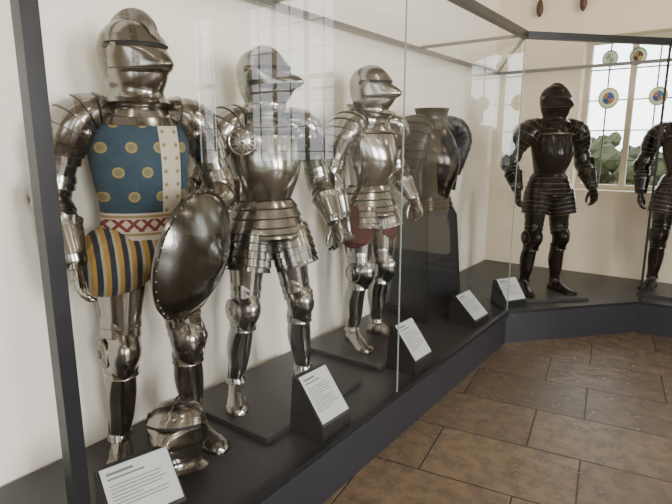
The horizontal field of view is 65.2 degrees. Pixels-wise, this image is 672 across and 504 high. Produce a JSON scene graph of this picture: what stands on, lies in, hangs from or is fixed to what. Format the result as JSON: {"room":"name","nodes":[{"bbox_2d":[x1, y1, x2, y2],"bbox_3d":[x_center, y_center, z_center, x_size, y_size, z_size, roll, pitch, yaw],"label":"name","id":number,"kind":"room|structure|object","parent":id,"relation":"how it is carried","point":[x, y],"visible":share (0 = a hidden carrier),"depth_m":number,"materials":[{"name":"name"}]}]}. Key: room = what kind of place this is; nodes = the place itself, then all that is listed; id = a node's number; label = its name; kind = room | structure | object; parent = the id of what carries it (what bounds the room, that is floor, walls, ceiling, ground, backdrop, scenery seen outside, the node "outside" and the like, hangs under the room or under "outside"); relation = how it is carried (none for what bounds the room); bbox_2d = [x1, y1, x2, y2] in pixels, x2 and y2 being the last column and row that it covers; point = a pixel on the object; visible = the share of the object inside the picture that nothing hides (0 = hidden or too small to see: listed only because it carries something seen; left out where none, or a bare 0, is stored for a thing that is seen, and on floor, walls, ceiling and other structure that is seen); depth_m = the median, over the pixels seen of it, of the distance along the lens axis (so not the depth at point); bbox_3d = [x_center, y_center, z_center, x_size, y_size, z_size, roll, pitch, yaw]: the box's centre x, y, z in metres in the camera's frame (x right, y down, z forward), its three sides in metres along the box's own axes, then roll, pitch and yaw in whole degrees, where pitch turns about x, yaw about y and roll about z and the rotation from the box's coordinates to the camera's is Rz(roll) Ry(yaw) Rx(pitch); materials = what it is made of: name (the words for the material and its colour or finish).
{"room":"historic interior","nodes":[
{"label":"historic interior","id":0,"kind":"room"},
{"bbox_2d":[0,0,499,487],"bbox_3d":[-1.085,-1.045,2.373,0.350,4.300,9.200,8,14,35],"label":"wall","id":1,"kind":"structure","parent":0,"point":[206,40],"depth_m":2.72,"materials":[{"name":"white paint"}]},
{"bbox_2d":[323,332,671,503],"bbox_3d":[2.038,1.569,0.565,8.100,0.100,9.900,8,14,35],"label":"floor","id":2,"kind":"structure","parent":0,"point":[585,419],"depth_m":2.98,"materials":[{"name":"tile"}]},
{"bbox_2d":[0,0,671,503],"bbox_3d":[1.693,0.167,1.145,5.810,2.415,8.210,8,14,35],"label":"display case","id":3,"kind":"object","parent":2,"relation":"on","point":[293,468],"visible":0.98,"depth_m":2.56,"materials":[{"name":"paint"}]},
{"bbox_2d":[26,8,242,463],"bbox_3d":[-0.750,-0.016,2.139,0.822,1.849,0.514,-7,13,-31],"label":"suit","id":4,"kind":"object","parent":3,"relation":"on","point":[138,143],"visible":0.84,"depth_m":2.01,"materials":[{"name":"metal"}]},
{"bbox_2d":[151,188,230,321],"bbox_3d":[-0.522,0.014,1.980,0.211,0.508,0.518,3,12,16],"label":"shield","id":5,"kind":"object","parent":4,"relation":"attached to","point":[191,255],"visible":1,"depth_m":1.85,"materials":[{"name":"metal"}]},
{"bbox_2d":[94,446,186,503],"bbox_3d":[-0.712,0.869,1.912,0.260,0.210,0.208,-9,15,-39],"label":"label","id":6,"kind":"object","parent":3,"relation":"on","point":[149,476],"visible":1,"depth_m":1.90,"materials":[{"name":"white paper"}]},
{"bbox_2d":[145,395,208,475],"bbox_3d":[-0.665,0.763,2.176,0.264,0.309,0.330,0,12,1],"label":"helmet","id":7,"kind":"object","parent":3,"relation":"on","point":[179,423],"visible":0.91,"depth_m":2.10,"materials":[{"name":"metal"}]},
{"bbox_2d":[187,45,343,416],"bbox_3d":[-0.319,-0.116,2.667,0.814,1.774,0.408,-8,14,-33],"label":"suit","id":8,"kind":"object","parent":3,"relation":"on","point":[267,141],"visible":0.77,"depth_m":2.56,"materials":[{"name":"metal"}]},
{"bbox_2d":[203,354,361,443],"bbox_3d":[-0.329,0.765,2.872,0.610,0.030,0.780,8,14,35],"label":"plinth","id":9,"kind":"object","parent":3,"relation":"on","point":[268,385],"visible":0.64,"depth_m":2.76,"materials":[{"name":"grey"}]},
{"bbox_2d":[290,363,350,443],"bbox_3d":[-0.075,0.712,2.507,0.206,0.280,0.210,9,15,37],"label":"label","id":10,"kind":"object","parent":3,"relation":"on","point":[319,411],"visible":0.99,"depth_m":2.46,"materials":[{"name":"black plastic"}]},
{"bbox_2d":[311,320,427,371],"bbox_3d":[0.210,0.619,3.590,0.600,0.030,0.660,8,14,35],"label":"plinth","id":11,"kind":"object","parent":3,"relation":"on","point":[333,344],"visible":0.48,"depth_m":3.44,"materials":[{"name":"grey"}]},
{"bbox_2d":[325,65,422,353],"bbox_3d":[0.241,-0.281,3.433,0.386,1.791,0.790,11,16,43],"label":"suit","id":12,"kind":"object","parent":3,"relation":"on","point":[370,135],"visible":0.93,"depth_m":3.29,"materials":[{"name":"metal"}]},
{"bbox_2d":[386,317,432,375],"bbox_3d":[0.451,0.568,3.210,0.206,0.280,0.210,9,15,37],"label":"label","id":13,"kind":"object","parent":3,"relation":"on","point":[415,355],"visible":0.97,"depth_m":3.16,"materials":[{"name":"black plastic"}]},
{"bbox_2d":[384,107,471,324],"bbox_3d":[0.726,-0.308,4.181,0.711,1.610,0.521,-10,15,-41],"label":"armor","id":14,"kind":"object","parent":3,"relation":"on","point":[438,148],"visible":0.77,"depth_m":4.04,"materials":[{"name":"black metal"}]},
{"bbox_2d":[448,290,488,328],"bbox_3d":[1.021,0.431,4.034,0.225,0.221,0.240,9,15,38],"label":"label","id":15,"kind":"object","parent":3,"relation":"on","point":[465,310],"visible":1,"depth_m":3.98,"materials":[{"name":"black plastic"}]},
{"bbox_2d":[490,276,526,308],"bbox_3d":[1.479,0.339,4.492,0.220,0.217,0.199,-5,13,-23],"label":"label","id":16,"kind":"object","parent":3,"relation":"on","point":[516,298],"visible":0.95,"depth_m":4.46,"materials":[{"name":"black metal"}]},
{"bbox_2d":[500,83,598,297],"bbox_3d":[1.874,-0.537,4.609,0.875,1.823,0.408,-2,12,-10],"label":"suit","id":17,"kind":"object","parent":3,"relation":"on","point":[554,139],"visible":0.99,"depth_m":4.50,"materials":[{"name":"metal"}]},
{"bbox_2d":[526,284,588,303],"bbox_3d":[1.882,0.373,4.794,0.600,0.030,0.500,-2,12,-9],"label":"plinth","id":18,"kind":"object","parent":3,"relation":"on","point":[542,294],"visible":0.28,"depth_m":4.63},
{"bbox_2d":[632,121,671,290],"bbox_3d":[3.066,-0.544,4.664,0.816,1.816,0.380,8,14,33],"label":"suit","id":19,"kind":"object","parent":3,"relation":"on","point":[661,217],"visible":0.98,"depth_m":4.73,"materials":[{"name":"metal"}]},
{"bbox_2d":[636,280,671,300],"bbox_3d":[3.126,0.372,4.798,0.600,0.030,0.550,8,14,35],"label":"plinth","id":20,"kind":"object","parent":3,"relation":"on","point":[663,291],"visible":0.62,"depth_m":4.75,"materials":[{"name":"grey"}]},
{"bbox_2d":[485,0,671,283],"bbox_3d":[4.865,-1.355,3.896,8.100,4.300,0.350,8,14,35],"label":"wall","id":21,"kind":"structure","parent":0,"point":[608,236],"depth_m":5.52,"materials":[{"name":"beige paint"}]},
{"bbox_2d":[536,0,542,16],"bbox_3d":[2.101,-3.054,5.347,0.280,1.250,0.084,8,14,35],"label":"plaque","id":22,"kind":"object","parent":21,"relation":"attached to","point":[539,10],"visible":1,"depth_m":5.41,"materials":[{"name":"brown wood"}]},
{"bbox_2d":[580,0,587,10],"bbox_3d":[2.439,-3.005,5.104,0.280,1.250,0.084,8,14,35],"label":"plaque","id":23,"kind":"object","parent":21,"relation":"attached to","point":[583,3],"visible":1,"depth_m":5.18,"materials":[{"name":"brown wood"}]},
{"bbox_2d":[575,31,671,191],"bbox_3d":[3.155,-1.367,5.207,1.320,1.520,0.080,8,14,35],"label":"window","id":24,"kind":"structure","parent":21,"relation":"in","point":[630,99],"depth_m":5.39,"materials":[{"name":"glass"}]},
{"bbox_2d":[598,88,618,108],"bbox_3d":[2.796,-1.578,5.391,0.193,0.212,0.010,8,14,35],"label":"roundel","id":25,"kind":"object","parent":24,"relation":"attached to","point":[608,98],"visible":1,"depth_m":5.39,"materials":[{"name":"multicoloured glass"}]},
{"bbox_2d":[602,50,617,66],"bbox_3d":[2.780,-1.963,5.324,0.147,0.162,0.010,8,14,35],"label":"roundel","id":26,"kind":"object","parent":24,"relation":"attached to","point":[611,56],"visible":0.88,"depth_m":5.32,"materials":[{"name":"glass"}]},
{"bbox_2d":[629,47,646,64],"bbox_3d":[2.982,-1.933,5.179,0.156,0.172,0.010,8,14,35],"label":"roundel","id":27,"kind":"object","parent":24,"relation":"attached to","point":[639,53],"visible":0.8,"depth_m":5.18,"materials":[{"name":"multicoloured glass"}]},
{"bbox_2d":[648,86,667,105],"bbox_3d":[3.151,-1.526,5.136,0.166,0.182,0.010,8,14,35],"label":"roundel","id":28,"kind":"object","parent":24,"relation":"attached to","point":[655,97],"visible":0.9,"depth_m":5.14,"materials":[{"name":"multicoloured glass"}]},
{"label":"outside","id":29,"kind":"structure","parent":0,"visible":0},
{"bbox_3d":[19.655,-3.531,26.587,80.000,0.100,53.600,8,14,35],"label":"lawn","id":30,"kind":"structure","parent":29,"visible":0},
{"bbox_2d":[589,131,664,185],"bbox_3d":[6.519,-2.314,14.596,23.422,2.286,4.085,8,14,35],"label":"hedge","id":31,"kind":"object","parent":30,"relation":"on","point":[609,152],"visible":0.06,"depth_m":12.48,"materials":[{"name":"green plant"}]}
]}

